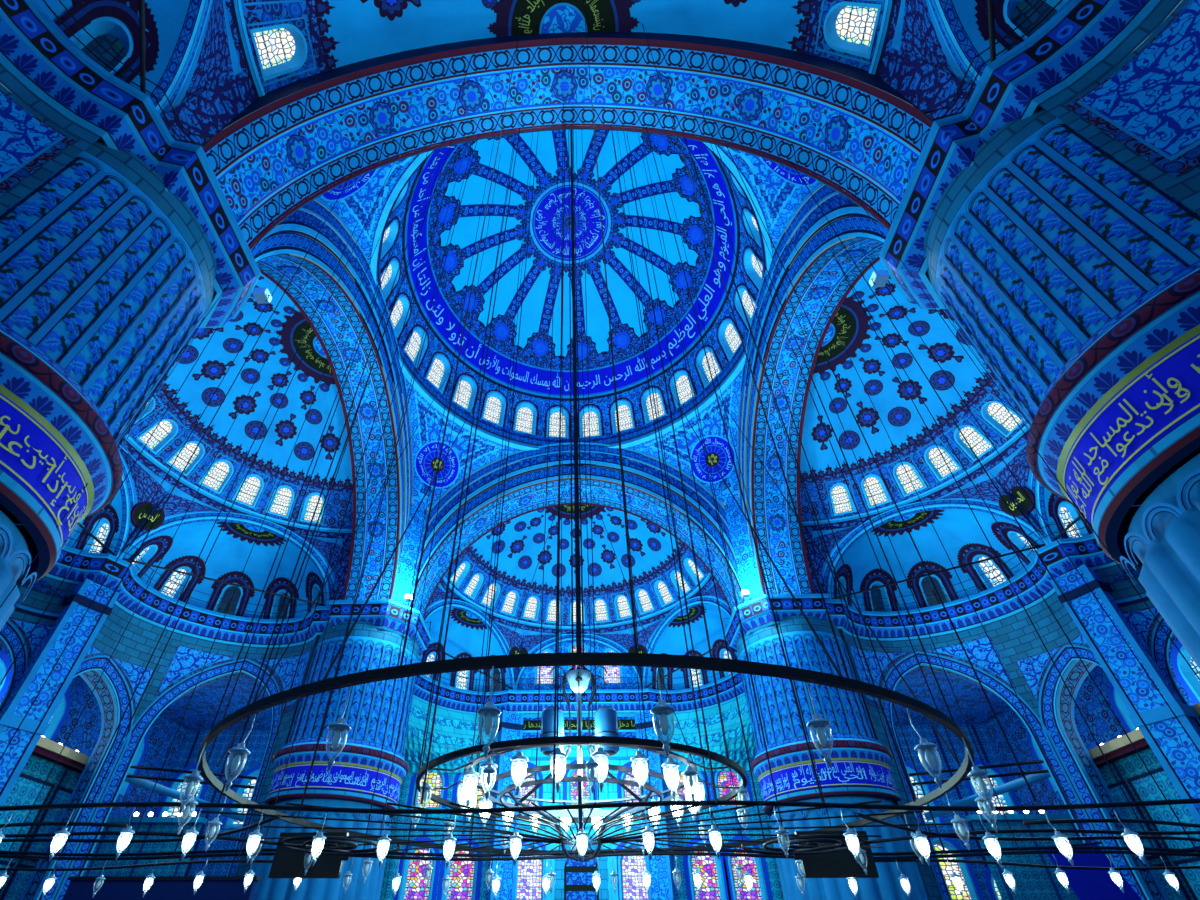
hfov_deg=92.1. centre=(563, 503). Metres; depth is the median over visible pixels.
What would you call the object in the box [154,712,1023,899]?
wall
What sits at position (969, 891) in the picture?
window
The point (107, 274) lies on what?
column
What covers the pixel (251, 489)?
window
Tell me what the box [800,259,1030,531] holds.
ceiling
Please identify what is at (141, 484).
niche
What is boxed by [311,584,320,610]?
window
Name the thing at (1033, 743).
window
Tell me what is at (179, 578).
window
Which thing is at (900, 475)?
window
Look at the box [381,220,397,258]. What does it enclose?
window
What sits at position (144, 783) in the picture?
rod
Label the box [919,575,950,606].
window
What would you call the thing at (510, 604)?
window
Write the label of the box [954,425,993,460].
window
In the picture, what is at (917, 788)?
window
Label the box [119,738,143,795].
window
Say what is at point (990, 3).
rod
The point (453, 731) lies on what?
wall
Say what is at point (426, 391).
crown molding
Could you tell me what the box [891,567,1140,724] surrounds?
ceiling
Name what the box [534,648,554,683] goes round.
window
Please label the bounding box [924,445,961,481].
window
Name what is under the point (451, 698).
crown molding
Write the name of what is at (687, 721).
wall
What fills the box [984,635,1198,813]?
wall
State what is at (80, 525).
rod
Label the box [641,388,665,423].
window
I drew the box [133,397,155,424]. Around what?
window
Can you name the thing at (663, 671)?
window
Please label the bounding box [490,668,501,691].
window
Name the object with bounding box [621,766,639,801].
window
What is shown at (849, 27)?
window
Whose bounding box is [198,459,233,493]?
window
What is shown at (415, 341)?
window
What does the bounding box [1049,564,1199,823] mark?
pilaster
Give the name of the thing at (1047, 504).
niche
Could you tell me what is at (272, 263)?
arch
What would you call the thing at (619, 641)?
niche
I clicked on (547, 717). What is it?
loudspeaker
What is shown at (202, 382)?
ceiling
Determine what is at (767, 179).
ceiling
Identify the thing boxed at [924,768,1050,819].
rod
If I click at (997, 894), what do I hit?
window
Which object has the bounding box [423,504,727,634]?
ceiling
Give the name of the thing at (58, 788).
wall
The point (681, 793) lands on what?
window
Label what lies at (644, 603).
window
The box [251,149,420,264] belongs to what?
ceiling
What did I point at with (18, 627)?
wall niche
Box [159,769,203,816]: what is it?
window
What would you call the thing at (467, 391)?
window
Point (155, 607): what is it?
crown molding
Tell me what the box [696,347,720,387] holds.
window
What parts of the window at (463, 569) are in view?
pane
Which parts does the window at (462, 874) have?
pane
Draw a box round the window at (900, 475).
[893,462,926,496]
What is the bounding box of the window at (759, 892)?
[728,846,767,899]
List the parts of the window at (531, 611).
pane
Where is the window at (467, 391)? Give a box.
[452,376,476,411]
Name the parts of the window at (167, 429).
pane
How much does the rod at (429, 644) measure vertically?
0.120 m
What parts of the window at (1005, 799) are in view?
pane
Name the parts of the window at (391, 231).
pane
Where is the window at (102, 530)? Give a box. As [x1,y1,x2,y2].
[82,519,109,552]
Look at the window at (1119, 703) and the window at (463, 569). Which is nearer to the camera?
the window at (1119, 703)
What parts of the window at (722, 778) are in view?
pane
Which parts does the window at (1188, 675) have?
pane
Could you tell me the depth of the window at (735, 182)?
32.97 m
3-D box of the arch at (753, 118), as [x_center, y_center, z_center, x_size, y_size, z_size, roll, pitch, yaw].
[0.018,-13.980,21.002,24.702,14.296,3.130,-1,-39,1]
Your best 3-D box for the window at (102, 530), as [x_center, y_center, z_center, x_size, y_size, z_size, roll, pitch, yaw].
[-25.269,1.918,31.362,0.912,2.040,0.900,16,-42,-19]
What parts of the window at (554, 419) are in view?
pane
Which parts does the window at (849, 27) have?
pane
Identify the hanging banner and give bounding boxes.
[1047,842,1141,899]
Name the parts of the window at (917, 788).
pane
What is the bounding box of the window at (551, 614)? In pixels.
[546,599,561,623]
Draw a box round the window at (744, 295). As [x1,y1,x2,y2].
[735,286,756,328]
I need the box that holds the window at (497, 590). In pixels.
[481,583,499,608]
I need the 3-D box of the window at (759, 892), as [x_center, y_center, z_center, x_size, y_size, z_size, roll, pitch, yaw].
[12.209,25.218,38.361,2.230,4.830,0.400,-1,-39,1]
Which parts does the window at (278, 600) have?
pane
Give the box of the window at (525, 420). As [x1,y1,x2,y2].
[513,402,536,434]
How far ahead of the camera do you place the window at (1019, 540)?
32.17 m
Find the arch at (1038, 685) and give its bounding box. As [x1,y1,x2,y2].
[842,591,1167,899]
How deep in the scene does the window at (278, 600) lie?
37.43 m
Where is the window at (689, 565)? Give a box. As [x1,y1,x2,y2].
[683,558,703,584]
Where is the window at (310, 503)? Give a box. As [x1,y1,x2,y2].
[300,492,324,523]
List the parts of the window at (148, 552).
pane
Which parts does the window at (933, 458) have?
pane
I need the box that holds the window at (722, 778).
[715,771,749,808]
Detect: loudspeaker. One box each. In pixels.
[540,706,566,755]
[592,705,619,755]
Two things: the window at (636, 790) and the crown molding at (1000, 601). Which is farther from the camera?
the window at (636, 790)
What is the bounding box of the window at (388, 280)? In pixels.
[381,259,399,299]
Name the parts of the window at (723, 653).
pane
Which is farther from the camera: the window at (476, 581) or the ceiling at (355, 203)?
the window at (476, 581)
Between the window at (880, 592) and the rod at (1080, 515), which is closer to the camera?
the rod at (1080, 515)
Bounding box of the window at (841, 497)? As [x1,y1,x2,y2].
[830,483,856,515]
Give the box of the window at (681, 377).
[670,370,695,408]
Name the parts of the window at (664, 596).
pane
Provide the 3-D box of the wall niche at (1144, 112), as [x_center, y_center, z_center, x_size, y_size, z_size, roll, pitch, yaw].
[9.418,-6.533,3.004,4.493,17.000,12.114,-22,-44,25]
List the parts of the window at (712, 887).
pane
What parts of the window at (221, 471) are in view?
pane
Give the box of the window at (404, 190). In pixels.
[392,183,407,210]
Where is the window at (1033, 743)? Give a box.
[1031,736,1057,790]
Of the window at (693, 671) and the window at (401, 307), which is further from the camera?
the window at (693, 671)
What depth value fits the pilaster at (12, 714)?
26.95 m
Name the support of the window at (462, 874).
in the wall at (573, 880)
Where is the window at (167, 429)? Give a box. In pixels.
[137,419,177,454]
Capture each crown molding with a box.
[0,0,1159,310]
[45,298,404,646]
[370,136,772,453]
[395,601,760,714]
[749,274,1119,640]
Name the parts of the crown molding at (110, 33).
pane, post, post, gallery railing, post, post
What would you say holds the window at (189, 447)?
attached to the ceiling at (202, 382)
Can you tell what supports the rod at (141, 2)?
attached to the wall at (190, 51)
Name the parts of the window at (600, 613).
pane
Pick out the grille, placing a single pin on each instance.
(611, 752)
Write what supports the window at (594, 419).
attached to the ceiling at (534, 364)
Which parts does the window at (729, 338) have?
pane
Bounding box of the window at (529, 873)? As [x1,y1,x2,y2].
[515,842,544,899]
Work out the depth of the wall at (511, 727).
40.89 m
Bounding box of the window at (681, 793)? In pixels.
[675,771,708,808]
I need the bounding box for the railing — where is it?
[818,518,1091,610]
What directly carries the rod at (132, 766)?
attached to the column at (350, 781)
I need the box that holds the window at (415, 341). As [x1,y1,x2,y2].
[403,327,427,367]
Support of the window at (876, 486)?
attached to the ceiling at (909, 435)
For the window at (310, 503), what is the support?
attached to the ceiling at (202, 382)
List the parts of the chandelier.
hanging lamp, hanging lamp, bulb, hanging lamp, bulb, hanging lamp, hanging lamp, bulb, hanging lamp, bulb, hanging lamp, bulb, bulb, hanging lamp, bulb, hanging lamp, hanging lamp, bulb, hanging lamp, bulb, hanging lamp, bulb, hanging lamp, bulb, hanging lamp, bulb, hanging lamp, hanging lamp, hanging lamp, hanging lamp, bulb, hanging lamp, bulb, hanging lamp, hanging lamp, bulb, hanging lamp, bulb, hanging lamp, bulb, hanging lamp, hanging lamp, bulb, hanging lamp, hanging lamp, hanging lamp, arm, hanging lamp, bulb, hanging lamp, arm, lamp, bulb, bulb, lamp, bulb, lamp, lamp, bulb, bulb, bulb, hanging lamp, bulb, hanging lamp, lamp, hanging lamp, bulb, hanging lamp, arm, lamp, hanging lamp, bulb, bulb, lamp, lamp, bulb, hanging lamp, hanging lamp, lamp, bulb, lamp, hanging lamp, hanging lamp, bulb, hanging lamp, bulb, hanging lamp, lamp, lamp, lamp rail, lamp rail, lamp rail, bulb, hanging lamp, lamp, lamp, bulb, hanging lamp, hanging lamp, bulb, hanging lamp, bulb, lamp, bulb, arm, hanging lamp, bulb, lamp, bulb, hanging lamp, lamp, bulb, lamp, hanging lamp, lamp, bulb, bulb, hanging lamp, bulb, bulb, lamp, hanging lamp, arm, hanging lamp, bulb, arm, hanging lamp, hanging lamp, hanging lamp, bulb, hanging lamp, bulb, hanging lamp, bulb, hanging lamp, hanging lamp, hanging lamp, bulb, hanging lamp, hanging lamp, bulb, hanging lamp, bulb, hanging lamp, bulb, hanging lamp, bulb, hanging lamp, bulb, hanging lamp, bulb, hanging lamp, hanging lamp, bulb, bulb, hanging lamp, bulb, hanging lamp, bulb, hanging lamp, bulb, hanging lamp, bulb, hanging lamp, hanging lamp, bulb, bulb, hanging lamp, bulb, hanging lamp, bulb, hanging lamp, bulb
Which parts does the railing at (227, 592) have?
gallery railing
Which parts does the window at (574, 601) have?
pane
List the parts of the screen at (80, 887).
rail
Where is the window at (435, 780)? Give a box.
[411,772,444,808]
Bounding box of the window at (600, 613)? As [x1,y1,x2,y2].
[592,598,609,622]
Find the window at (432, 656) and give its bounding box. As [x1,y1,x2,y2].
[426,652,437,678]
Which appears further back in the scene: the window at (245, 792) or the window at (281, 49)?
the window at (245, 792)
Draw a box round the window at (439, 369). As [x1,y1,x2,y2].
[426,354,449,393]
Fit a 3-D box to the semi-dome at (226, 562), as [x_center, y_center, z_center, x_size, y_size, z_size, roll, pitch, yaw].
[-20.130,4.316,35.377,12.281,6.650,5.964,20,-43,-23]
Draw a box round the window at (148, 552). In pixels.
[132,545,156,573]
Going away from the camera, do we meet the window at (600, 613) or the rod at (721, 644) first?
the rod at (721, 644)
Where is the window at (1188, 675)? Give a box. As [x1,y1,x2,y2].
[1177,646,1199,701]
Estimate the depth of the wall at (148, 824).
36.23 m
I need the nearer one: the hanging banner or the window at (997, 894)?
the hanging banner
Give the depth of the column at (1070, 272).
10.93 m
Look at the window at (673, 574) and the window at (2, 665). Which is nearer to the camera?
the window at (2, 665)
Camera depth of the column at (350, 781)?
29.49 m
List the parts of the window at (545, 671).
pane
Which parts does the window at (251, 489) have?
pane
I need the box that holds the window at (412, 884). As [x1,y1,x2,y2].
[398,846,435,899]
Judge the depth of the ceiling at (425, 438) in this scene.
40.55 m
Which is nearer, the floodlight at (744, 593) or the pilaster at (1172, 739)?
the pilaster at (1172, 739)
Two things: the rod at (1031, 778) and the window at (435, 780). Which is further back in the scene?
the window at (435, 780)
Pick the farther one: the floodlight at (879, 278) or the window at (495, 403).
the window at (495, 403)
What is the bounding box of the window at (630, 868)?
[618,842,647,899]
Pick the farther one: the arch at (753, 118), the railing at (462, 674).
the railing at (462, 674)
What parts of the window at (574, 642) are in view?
pane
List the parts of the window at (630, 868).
pane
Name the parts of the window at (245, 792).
pane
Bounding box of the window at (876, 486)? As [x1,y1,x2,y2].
[861,474,891,507]
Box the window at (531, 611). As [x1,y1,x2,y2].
[522,596,539,620]
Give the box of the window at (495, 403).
[482,391,505,426]
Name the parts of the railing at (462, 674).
gallery railing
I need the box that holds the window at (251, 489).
[232,474,263,507]
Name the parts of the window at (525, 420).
pane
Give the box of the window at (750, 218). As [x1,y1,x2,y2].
[743,209,760,246]
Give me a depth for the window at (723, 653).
44.49 m
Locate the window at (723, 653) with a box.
[719,649,732,676]
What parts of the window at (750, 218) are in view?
pane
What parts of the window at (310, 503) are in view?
pane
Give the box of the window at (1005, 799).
[970,764,1018,813]
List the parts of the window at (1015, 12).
pane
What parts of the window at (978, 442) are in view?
pane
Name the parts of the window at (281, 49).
pane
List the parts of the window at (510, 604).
pane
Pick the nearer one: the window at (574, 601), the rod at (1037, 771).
the rod at (1037, 771)
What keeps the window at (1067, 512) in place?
attached to the niche at (1047, 504)
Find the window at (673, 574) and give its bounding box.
[670,570,690,596]
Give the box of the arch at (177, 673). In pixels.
[20,603,316,899]
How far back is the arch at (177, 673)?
31.18 m
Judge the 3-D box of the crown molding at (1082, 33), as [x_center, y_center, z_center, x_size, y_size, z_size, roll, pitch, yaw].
[-0.211,-12.014,10.809,26.264,1.570,18.325,-1,-39,1]
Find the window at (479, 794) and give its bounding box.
[456,773,484,807]
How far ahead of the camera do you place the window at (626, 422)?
45.52 m
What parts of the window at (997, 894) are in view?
pane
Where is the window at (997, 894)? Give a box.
[991,873,1001,899]
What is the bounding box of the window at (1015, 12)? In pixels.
[1003,0,1067,40]
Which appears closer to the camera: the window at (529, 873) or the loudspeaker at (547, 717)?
the loudspeaker at (547, 717)
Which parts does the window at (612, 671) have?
pane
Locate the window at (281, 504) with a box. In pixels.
[266,485,294,517]
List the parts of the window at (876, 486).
pane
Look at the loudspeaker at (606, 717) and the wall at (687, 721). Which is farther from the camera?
the wall at (687, 721)
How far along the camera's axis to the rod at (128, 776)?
30.41 m
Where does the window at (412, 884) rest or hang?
in the wall at (573, 880)
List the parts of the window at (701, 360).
pane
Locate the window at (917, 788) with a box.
[906,766,941,825]
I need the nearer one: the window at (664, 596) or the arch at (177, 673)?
the arch at (177, 673)
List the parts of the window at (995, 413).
pane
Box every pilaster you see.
[0,578,119,805]
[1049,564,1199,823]
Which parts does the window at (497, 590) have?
pane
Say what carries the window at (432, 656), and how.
attached to the niche at (465, 633)
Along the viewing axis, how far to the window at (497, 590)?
46.82 m
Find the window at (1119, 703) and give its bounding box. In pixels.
[1113,688,1136,731]
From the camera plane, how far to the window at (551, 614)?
48.88 m
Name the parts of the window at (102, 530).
pane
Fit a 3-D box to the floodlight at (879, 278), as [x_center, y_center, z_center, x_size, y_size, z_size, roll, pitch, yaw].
[10.128,-7.154,18.500,0.518,0.530,0.400,-1,-39,1]
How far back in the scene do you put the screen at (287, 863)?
11.59 m
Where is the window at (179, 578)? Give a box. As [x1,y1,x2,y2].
[159,567,191,599]
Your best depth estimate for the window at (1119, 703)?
32.76 m
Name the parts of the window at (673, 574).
pane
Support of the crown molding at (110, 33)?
attached to the wall at (190, 51)
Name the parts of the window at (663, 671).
pane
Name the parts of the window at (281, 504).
pane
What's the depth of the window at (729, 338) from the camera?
40.01 m
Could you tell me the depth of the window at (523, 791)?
42.49 m
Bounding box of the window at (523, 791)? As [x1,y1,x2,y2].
[520,767,538,805]
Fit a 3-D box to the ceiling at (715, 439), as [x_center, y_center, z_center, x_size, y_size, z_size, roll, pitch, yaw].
[8.989,-0.632,36.880,6.861,14.400,16.132,31,-48,-32]
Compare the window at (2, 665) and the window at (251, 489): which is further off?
the window at (251, 489)
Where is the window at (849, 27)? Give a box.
[823,1,880,58]
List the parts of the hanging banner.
banner rod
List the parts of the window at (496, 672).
pane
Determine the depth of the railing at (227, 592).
36.52 m
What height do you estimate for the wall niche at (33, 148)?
17.000 m
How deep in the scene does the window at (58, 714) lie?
34.34 m
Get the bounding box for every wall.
[0,644,187,816]
[0,736,89,899]
[36,0,252,145]
[82,817,207,875]
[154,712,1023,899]
[403,696,500,772]
[487,710,523,899]
[634,710,676,899]
[658,695,756,771]
[965,814,1083,899]
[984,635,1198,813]
[1088,702,1199,899]
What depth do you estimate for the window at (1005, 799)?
41.26 m
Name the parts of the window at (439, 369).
pane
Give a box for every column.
[0,93,216,629]
[247,621,419,899]
[736,615,929,899]
[924,56,1199,668]
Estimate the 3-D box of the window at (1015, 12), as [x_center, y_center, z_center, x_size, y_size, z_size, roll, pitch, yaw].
[11.565,-11.839,14.069,0.974,2.040,1.018,23,-44,-26]
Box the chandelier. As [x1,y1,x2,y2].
[0,6,1199,898]
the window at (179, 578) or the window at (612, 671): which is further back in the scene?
the window at (612, 671)
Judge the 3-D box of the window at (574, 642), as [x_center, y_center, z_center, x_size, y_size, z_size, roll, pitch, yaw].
[1.192,13.224,47.947,1.700,3.800,0.350,-1,-39,1]
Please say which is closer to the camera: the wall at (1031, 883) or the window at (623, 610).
the wall at (1031, 883)
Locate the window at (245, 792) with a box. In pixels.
[224,769,259,827]
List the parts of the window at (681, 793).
pane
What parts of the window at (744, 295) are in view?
pane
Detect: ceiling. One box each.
[24,578,271,729]
[120,222,352,538]
[210,0,900,98]
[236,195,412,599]
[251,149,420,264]
[355,65,788,465]
[391,376,519,606]
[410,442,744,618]
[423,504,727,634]
[628,368,763,601]
[716,140,836,252]
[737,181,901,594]
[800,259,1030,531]
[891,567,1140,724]
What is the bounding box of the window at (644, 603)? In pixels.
[635,588,654,614]
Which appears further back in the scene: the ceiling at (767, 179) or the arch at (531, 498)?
the arch at (531, 498)
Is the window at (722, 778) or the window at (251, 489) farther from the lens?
the window at (722, 778)
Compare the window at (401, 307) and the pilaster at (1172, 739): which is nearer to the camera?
the pilaster at (1172, 739)
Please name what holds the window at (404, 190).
attached to the ceiling at (534, 364)
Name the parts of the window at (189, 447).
pane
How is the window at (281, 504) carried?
attached to the ceiling at (202, 382)
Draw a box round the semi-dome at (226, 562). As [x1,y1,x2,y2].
[118,486,351,618]
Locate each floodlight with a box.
[251,287,271,303]
[403,594,412,603]
[741,590,750,598]
[869,270,890,286]
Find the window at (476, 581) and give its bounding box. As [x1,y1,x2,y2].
[463,573,483,599]
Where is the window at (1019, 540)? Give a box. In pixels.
[1008,531,1036,560]
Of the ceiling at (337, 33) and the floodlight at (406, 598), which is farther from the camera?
the floodlight at (406, 598)
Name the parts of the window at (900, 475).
pane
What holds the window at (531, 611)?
attached to the ceiling at (521, 546)
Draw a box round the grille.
[604,750,615,755]
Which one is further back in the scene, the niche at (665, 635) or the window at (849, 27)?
the niche at (665, 635)
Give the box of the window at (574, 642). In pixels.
[568,641,588,683]
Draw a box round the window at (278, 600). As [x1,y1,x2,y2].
[270,590,289,618]
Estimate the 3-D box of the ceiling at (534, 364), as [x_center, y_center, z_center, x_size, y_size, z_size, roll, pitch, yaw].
[0.446,-16.047,38.918,25.000,13.750,25.000,-1,-39,1]
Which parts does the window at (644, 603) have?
pane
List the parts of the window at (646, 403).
pane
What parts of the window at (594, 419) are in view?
pane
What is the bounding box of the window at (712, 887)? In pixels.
[688,841,726,899]
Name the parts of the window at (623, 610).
pane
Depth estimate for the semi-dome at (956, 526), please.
35.24 m
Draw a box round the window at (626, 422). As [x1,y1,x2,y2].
[611,400,634,433]
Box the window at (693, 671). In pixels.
[688,669,703,687]
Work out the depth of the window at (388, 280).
36.82 m
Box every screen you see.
[62,876,261,899]
[268,832,349,877]
[792,830,878,877]
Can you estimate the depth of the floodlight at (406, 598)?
34.63 m
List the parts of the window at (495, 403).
pane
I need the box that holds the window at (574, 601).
[570,600,585,623]
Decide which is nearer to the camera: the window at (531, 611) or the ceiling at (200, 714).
the ceiling at (200, 714)
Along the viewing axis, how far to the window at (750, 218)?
34.52 m
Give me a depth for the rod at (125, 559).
33.15 m
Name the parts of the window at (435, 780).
pane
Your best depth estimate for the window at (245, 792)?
42.82 m
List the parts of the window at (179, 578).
pane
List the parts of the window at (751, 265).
pane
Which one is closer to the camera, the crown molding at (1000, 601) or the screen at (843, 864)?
the screen at (843, 864)
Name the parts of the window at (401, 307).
pane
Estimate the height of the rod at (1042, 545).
0.120 m
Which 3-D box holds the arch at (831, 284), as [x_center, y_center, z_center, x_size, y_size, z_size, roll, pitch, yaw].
[13.092,-6.265,30.561,3.130,14.296,24.702,-1,-39,1]
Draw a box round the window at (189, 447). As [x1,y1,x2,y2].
[166,441,204,475]
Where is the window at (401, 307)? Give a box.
[388,295,409,337]
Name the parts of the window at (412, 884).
pane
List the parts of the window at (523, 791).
pane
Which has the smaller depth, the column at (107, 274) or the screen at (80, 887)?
the column at (107, 274)
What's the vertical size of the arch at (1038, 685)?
17.000 m
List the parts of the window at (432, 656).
pane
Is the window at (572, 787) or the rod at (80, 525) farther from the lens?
the window at (572, 787)
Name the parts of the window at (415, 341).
pane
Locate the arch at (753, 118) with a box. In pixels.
[203,32,932,249]
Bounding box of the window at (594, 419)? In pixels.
[579,406,601,437]
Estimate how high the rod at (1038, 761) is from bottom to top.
0.490 m
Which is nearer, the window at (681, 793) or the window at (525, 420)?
the window at (681, 793)
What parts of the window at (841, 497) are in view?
pane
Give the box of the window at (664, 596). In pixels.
[654,580,673,606]
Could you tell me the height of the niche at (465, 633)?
6.650 m
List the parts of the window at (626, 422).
pane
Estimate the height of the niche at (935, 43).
6.650 m
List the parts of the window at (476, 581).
pane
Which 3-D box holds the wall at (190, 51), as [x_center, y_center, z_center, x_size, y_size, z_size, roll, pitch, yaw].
[-9.585,-14.761,11.563,5.964,6.650,12.281,20,-43,-23]
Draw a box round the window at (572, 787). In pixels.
[567,769,592,809]
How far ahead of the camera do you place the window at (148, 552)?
33.44 m
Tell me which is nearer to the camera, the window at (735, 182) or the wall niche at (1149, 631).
the wall niche at (1149, 631)
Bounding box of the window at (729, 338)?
[718,319,741,361]
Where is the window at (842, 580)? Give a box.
[837,577,847,604]
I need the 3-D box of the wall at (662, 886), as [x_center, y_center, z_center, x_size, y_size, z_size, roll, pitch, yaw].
[6.415,22.807,39.495,1.800,16.900,1.100,-18,-42,22]
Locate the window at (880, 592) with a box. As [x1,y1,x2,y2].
[869,582,891,611]
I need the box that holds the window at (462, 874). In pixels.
[441,842,477,899]
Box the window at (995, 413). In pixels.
[981,401,1024,437]
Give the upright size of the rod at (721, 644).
0.120 m
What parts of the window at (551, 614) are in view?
pane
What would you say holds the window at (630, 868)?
in the wall at (573, 880)
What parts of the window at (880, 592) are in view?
pane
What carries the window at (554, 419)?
attached to the ceiling at (534, 364)
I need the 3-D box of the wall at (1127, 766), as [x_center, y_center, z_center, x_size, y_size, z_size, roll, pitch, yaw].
[28.898,11.961,20.496,4.950,10.150,20.100,-1,-39,1]
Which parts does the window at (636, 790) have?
pane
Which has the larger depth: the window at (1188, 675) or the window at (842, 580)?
the window at (842, 580)
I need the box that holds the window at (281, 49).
[249,24,306,80]
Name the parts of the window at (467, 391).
pane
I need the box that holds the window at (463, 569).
[450,561,469,587]
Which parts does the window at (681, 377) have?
pane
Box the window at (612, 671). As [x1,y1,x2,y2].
[601,647,622,683]
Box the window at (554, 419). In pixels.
[546,407,567,437]
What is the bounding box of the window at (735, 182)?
[730,173,745,197]
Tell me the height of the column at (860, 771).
18.300 m
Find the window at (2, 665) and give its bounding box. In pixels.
[0,658,5,690]
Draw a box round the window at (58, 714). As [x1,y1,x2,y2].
[42,695,65,739]
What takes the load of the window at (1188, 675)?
in the wall at (1100, 719)
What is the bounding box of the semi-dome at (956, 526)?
[803,471,1054,611]
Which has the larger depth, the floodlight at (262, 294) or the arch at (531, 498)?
the arch at (531, 498)
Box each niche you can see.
[0,63,100,213]
[0,576,77,711]
[63,442,172,556]
[418,582,527,691]
[510,629,646,689]
[628,579,738,689]
[881,0,1023,120]
[989,443,1092,542]
[1038,0,1199,213]
[1095,564,1199,726]
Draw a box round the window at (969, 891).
[932,838,979,899]
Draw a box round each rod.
[77,522,114,555]
[122,558,325,605]
[125,773,244,821]
[126,774,253,788]
[130,765,257,779]
[139,0,145,93]
[429,644,511,688]
[645,641,726,687]
[832,544,1044,598]
[909,760,1043,775]
[912,769,1048,785]
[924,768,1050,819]
[987,0,995,62]
[1053,513,1083,540]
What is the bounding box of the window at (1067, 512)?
[1058,502,1088,537]
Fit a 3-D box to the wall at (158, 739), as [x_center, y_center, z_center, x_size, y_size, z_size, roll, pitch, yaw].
[-30.231,13.181,27.972,0.020,17.300,33.600,-1,-39,1]
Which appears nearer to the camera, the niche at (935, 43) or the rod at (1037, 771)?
the niche at (935, 43)
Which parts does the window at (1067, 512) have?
pane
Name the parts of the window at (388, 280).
pane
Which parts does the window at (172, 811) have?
pane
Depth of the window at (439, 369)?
42.28 m
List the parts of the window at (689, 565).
pane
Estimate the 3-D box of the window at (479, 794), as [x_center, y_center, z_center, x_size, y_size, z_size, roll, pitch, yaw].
[-6.717,20.948,42.544,2.230,3.030,0.400,-1,-39,1]
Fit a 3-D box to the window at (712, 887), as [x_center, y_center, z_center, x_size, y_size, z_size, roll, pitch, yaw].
[9.510,25.265,38.431,2.230,4.830,0.400,-1,-39,1]
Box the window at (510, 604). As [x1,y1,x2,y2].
[500,590,519,615]
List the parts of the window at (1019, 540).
pane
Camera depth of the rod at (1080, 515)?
28.89 m
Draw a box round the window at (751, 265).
[744,249,761,288]
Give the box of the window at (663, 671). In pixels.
[656,667,667,689]
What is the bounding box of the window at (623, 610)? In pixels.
[614,594,631,619]

